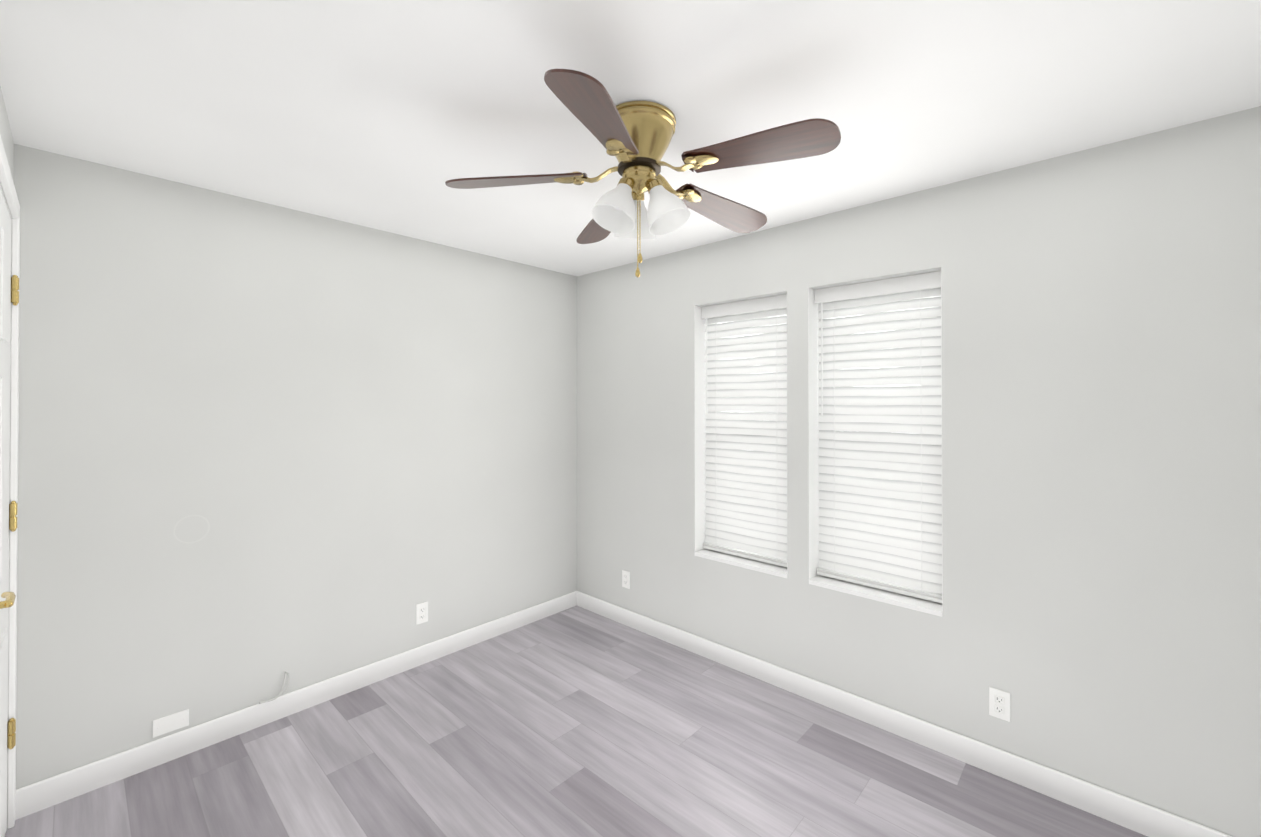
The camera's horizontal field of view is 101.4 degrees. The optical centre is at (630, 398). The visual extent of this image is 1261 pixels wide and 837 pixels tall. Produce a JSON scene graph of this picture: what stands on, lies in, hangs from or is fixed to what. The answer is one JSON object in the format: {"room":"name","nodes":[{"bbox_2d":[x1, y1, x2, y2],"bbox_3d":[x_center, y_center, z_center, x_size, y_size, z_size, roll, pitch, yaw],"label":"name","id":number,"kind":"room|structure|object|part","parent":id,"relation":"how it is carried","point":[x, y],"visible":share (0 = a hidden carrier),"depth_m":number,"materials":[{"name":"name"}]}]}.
{"room":"empty bedroom","nodes":[
{"label":"empty bedroom","id":0,"kind":"room"},
{"bbox_2d":[0,86,13,807],"bbox_3d":[-0.969,0.287,0.608,3.560,2.440,0.120,0,-1,43],"label":"wall","id":1,"kind":"structure","parent":0,"point":[6,137],"depth_m":1.70,"materials":[{"name":"grey paint"}]},
{"bbox_2d":[0,188,18,836],"bbox_3d":[-1.907,0.433,1.547,0.800,2.136,0.053,0,-1,43],"label":"door","id":2,"kind":"structure","parent":1,"relation":"in","point":[5,269],"depth_m":1.67,"materials":[{"name":"white paint"}]},
{"bbox_2d":[0,592,15,608],"bbox_3d":[-1.702,0.537,1.343,0.154,0.062,0.131,0,-1,43],"label":"door handle","id":3,"kind":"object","parent":2,"relation":"attached to","point":[8,602],"depth_m":1.36,"materials":[{"name":"gold metal"}]},
{"bbox_3d":[-2.192,0.398,1.814,0.019,1.674,0.048,0,-1,43],"label":"door hinges","id":4,"kind":"part","parent":2,"relation":"part of","materials":[{"name":"gold metal"}]},
{"bbox_2d":[0,135,19,830],"bbox_3d":[-1.931,0.405,1.510,0.922,2.217,0.136,0,-1,43],"label":"door frame","id":5,"kind":"structure","parent":1,"relation":"attached to","point":[8,190],"depth_m":1.83,"materials":[{"name":"white wood"}]},
{"bbox_2d":[14,144,576,788],"bbox_3d":[-1.318,0.302,2.937,0.121,2.440,3.060,0,-1,43],"label":"wall","id":6,"kind":"structure","parent":0,"point":[354,444],"depth_m":2.38,"materials":[{"name":"grey paint"}]},
{"bbox_2d":[153,709,188,737],"bbox_3d":[-1.934,1.365,2.173,0.007,0.070,0.115,0,-1,43],"label":"blank wall plate","id":7,"kind":"object","parent":6,"relation":"attached to","point":[170,723],"visible":1,"depth_m":2.17,"materials":[{"name":"white plastic"}]},
{"bbox_2d":[259,672,289,703],"bbox_3d":[-1.675,1.361,2.428,0.045,0.103,0.126,0,-1,43],"label":"cable","id":8,"kind":"object","parent":6,"relation":"attached to","point":[261,702],"visible":1,"depth_m":2.45,"materials":[{"name":"grey plastic"}]},
{"bbox_2d":[15,591,576,819],"bbox_3d":[-1.311,1.469,2.840,0.014,0.105,2.700,0,-1,43],"label":"baseboard","id":9,"kind":"structure","parent":6,"relation":"attached to","point":[53,791],"depth_m":2.36,"materials":[{"name":"white wood"}]},
{"bbox_2d":[416,601,427,624],"bbox_3d":[-1.197,1.232,2.968,0.008,0.115,0.070,0,-1,43],"label":"outlet","id":10,"kind":"object","parent":6,"relation":"attached to","point":[421,612],"visible":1,"depth_m":2.96,"materials":[{"name":"white plastic"}]},
{"bbox_2d":[5,606,1147,836],"bbox_3d":[0.030,1.564,1.678,3.800,0.100,3.060,0,-1,43],"label":"floor","id":11,"kind":"structure","parent":0,"point":[575,722],"depth_m":2.11,"materials":[{"name":"grey laminate"}]},
{"bbox_2d":[0,0,1260,275],"bbox_3d":[0.030,-0.976,1.694,3.800,0.100,3.060,0,-1,43],"label":"ceiling","id":12,"kind":"structure","parent":0,"point":[392,116],"depth_m":1.56,"materials":[{"name":"white paint"}]},
{"bbox_2d":[445,69,840,277],"bbox_3d":[0.067,-0.666,1.721,1.202,0.519,1.202,0,-1,43],"label":"ceiling fan","id":13,"kind":"object","parent":12,"relation":"hanging from","point":[634,138],"visible":1,"depth_m":1.62,"materials":[{"name":"brown wood"}]},
{"label":"blade","id":14,"kind":"part","parent":13,"relation":"part of","materials":[{"name":"brown wood"}]},
{"label":"blade","id":15,"kind":"part","parent":13,"relation":"part of","materials":[{"name":"brown wood"}]},
{"bbox_3d":[-0.110,-0.718,2.099,0.142,0.006,0.463,-14,0,-21],"label":"blade","id":16,"kind":"part","parent":13,"relation":"part of","materials":[{"name":"brown wood"}]},
{"bbox_3d":[-0.054,-0.622,1.657,0.147,0.154,0.144,0,-1,43],"label":"lamp shade","id":17,"kind":"part","parent":13,"relation":"part of","materials":[{"name":"white glass"}]},
{"bbox_3d":[0.017,-0.621,1.826,0.144,0.154,0.144,0,-1,43],"label":"lamp shade","id":18,"kind":"part","parent":13,"relation":"part of","materials":[{"name":"white glass"}]},
{"bbox_3d":[0.126,-0.622,1.680,0.144,0.154,0.147,0,-1,43],"label":"lamp shade","id":19,"kind":"part","parent":13,"relation":"part of","materials":[{"name":"white glass"}]},
{"bbox_3d":[0.346,-0.719,1.970,0.463,0.006,0.142,6,-17,-38],"label":"blade","id":20,"kind":"part","parent":13,"relation":"part of","materials":[{"name":"brown wood"}]},
{"bbox_3d":[0.364,-0.722,1.496,0.463,0.006,0.142,5,-10,34],"label":"blade","id":21,"kind":"part","parent":13,"relation":"part of","materials":[{"name":"brown wood"}]},
{"bbox_2d":[577,106,1260,836],"bbox_3d":[0.989,0.301,2.720,3.560,2.440,0.240,0,-1,43],"label":"wall","id":22,"kind":"structure","parent":0,"point":[1099,620],"depth_m":1.99,"materials":[{"name":"grey paint"}]},
{"bbox_2d":[622,570,629,588],"bbox_3d":[-0.031,1.221,3.490,0.070,0.115,0.008,0,-1,43],"label":"outlet","id":23,"kind":"object","parent":22,"relation":"attached to","point":[625,579],"visible":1,"depth_m":3.48,"materials":[{"name":"white plastic"}]},
{"bbox_2d":[694,294,787,573],"bbox_3d":[0.675,0.179,2.989,0.596,1.488,0.204,0,-1,43],"label":"window","id":24,"kind":"structure","parent":22,"relation":"in","point":[740,496],"depth_m":3.01,"materials":[{"name":"white plastic"}]},
{"bbox_2d":[706,318,720,414],"bbox_3d":[0.503,0.194,3.125,0.090,1.418,0.038,0,0,1],"label":"blind cord","id":25,"kind":"object","parent":24,"relation":"hanging from","point":[720,359],"depth_m":3.14,"materials":[{"name":"white plastic"}]},
{"bbox_3d":[0.674,0.175,2.988,0.594,1.480,0.074,0,-1,43],"label":"window blind rails","id":26,"kind":"part","parent":24,"relation":"part of","materials":[{"name":"white plastic"}]},
{"bbox_2d":[776,309,776,376],"bbox_3d":[0.821,0.193,2.855,0.002,1.418,0.050,0,-1,43],"label":"blind cord","id":27,"kind":"object","parent":24,"relation":"hanging from","point":[776,309],"depth_m":2.84,"materials":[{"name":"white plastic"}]},
{"bbox_2d":[695,549,787,577],"bbox_3d":[0.657,0.933,2.965,0.595,0.022,0.156,0,-1,43],"label":"window sill","id":28,"kind":"structure","parent":22,"relation":"attached to","point":[759,566],"depth_m":2.92,"materials":[{"name":"white wood"}]},
{"bbox_2d":[808,271,942,611],"bbox_3d":[1.196,0.175,2.505,0.596,1.488,0.204,0,-1,43],"label":"window","id":29,"kind":"structure","parent":22,"relation":"in","point":[877,499],"depth_m":2.50,"materials":[{"name":"white plastic"}]},
{"bbox_2d":[821,303,837,574],"bbox_3d":[1.025,0.191,2.642,0.090,1.418,0.038,0,0,1],"label":"blind cord","id":30,"kind":"object","parent":29,"relation":"hanging from","point":[834,432],"depth_m":2.65,"materials":[{"name":"white plastic"}]},
{"bbox_3d":[1.195,0.172,2.505,0.594,1.480,0.074,0,-1,43],"label":"window blind rails","id":31,"kind":"part","parent":29,"relation":"part of","materials":[{"name":"white plastic"}]},
{"bbox_2d":[920,290,921,594],"bbox_3d":[1.342,0.190,2.372,0.002,1.418,0.050,0,-1,43],"label":"blind cord","id":32,"kind":"object","parent":29,"relation":"hanging from","point":[920,290],"depth_m":2.35,"materials":[{"name":"white fabric"}]},
{"bbox_2d":[809,575,942,616],"bbox_3d":[1.178,0.930,2.481,0.595,0.022,0.156,0,-1,43],"label":"window sill","id":33,"kind":"structure","parent":22,"relation":"attached to","point":[908,602],"depth_m":2.42,"materials":[{"name":"white wood"}]},
{"bbox_2d":[577,591,1232,836],"bbox_3d":[0.908,1.468,2.614,3.546,0.105,0.014,0,-1,43],"label":"baseboard","id":34,"kind":"structure","parent":22,"relation":"attached to","point":[1128,813],"depth_m":2.21,"materials":[{"name":"white wood"}]},
{"bbox_2d":[989,687,1009,721],"bbox_3d":[1.488,1.232,2.082,0.070,0.115,0.008,0,-1,43],"label":"outlet","id":35,"kind":"object","parent":22,"relation":"attached to","point":[999,703],"visible":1,"depth_m":2.08,"materials":[{"name":"white plastic"}]},
{"label":"outside","id":36,"kind":"structure","parent":0,"visible":0},
{"bbox_2d":[719,315,858,450],"bbox_3d":[0.839,0.180,3.166,1.096,2.288,0.010,0,-1,43],"label":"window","id":37,"kind":"structure","parent":36,"point":[768,364],"depth_m":3.25,"materials":[{"name":"glass"}]},
{"bbox_2d":[838,296,937,433],"bbox_3d":[1.361,0.177,2.683,1.096,2.288,0.010,0,-1,43],"label":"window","id":38,"kind":"structure","parent":36,"point":[888,367],"depth_m":2.69,"materials":[{"name":"glass"}]}
]}

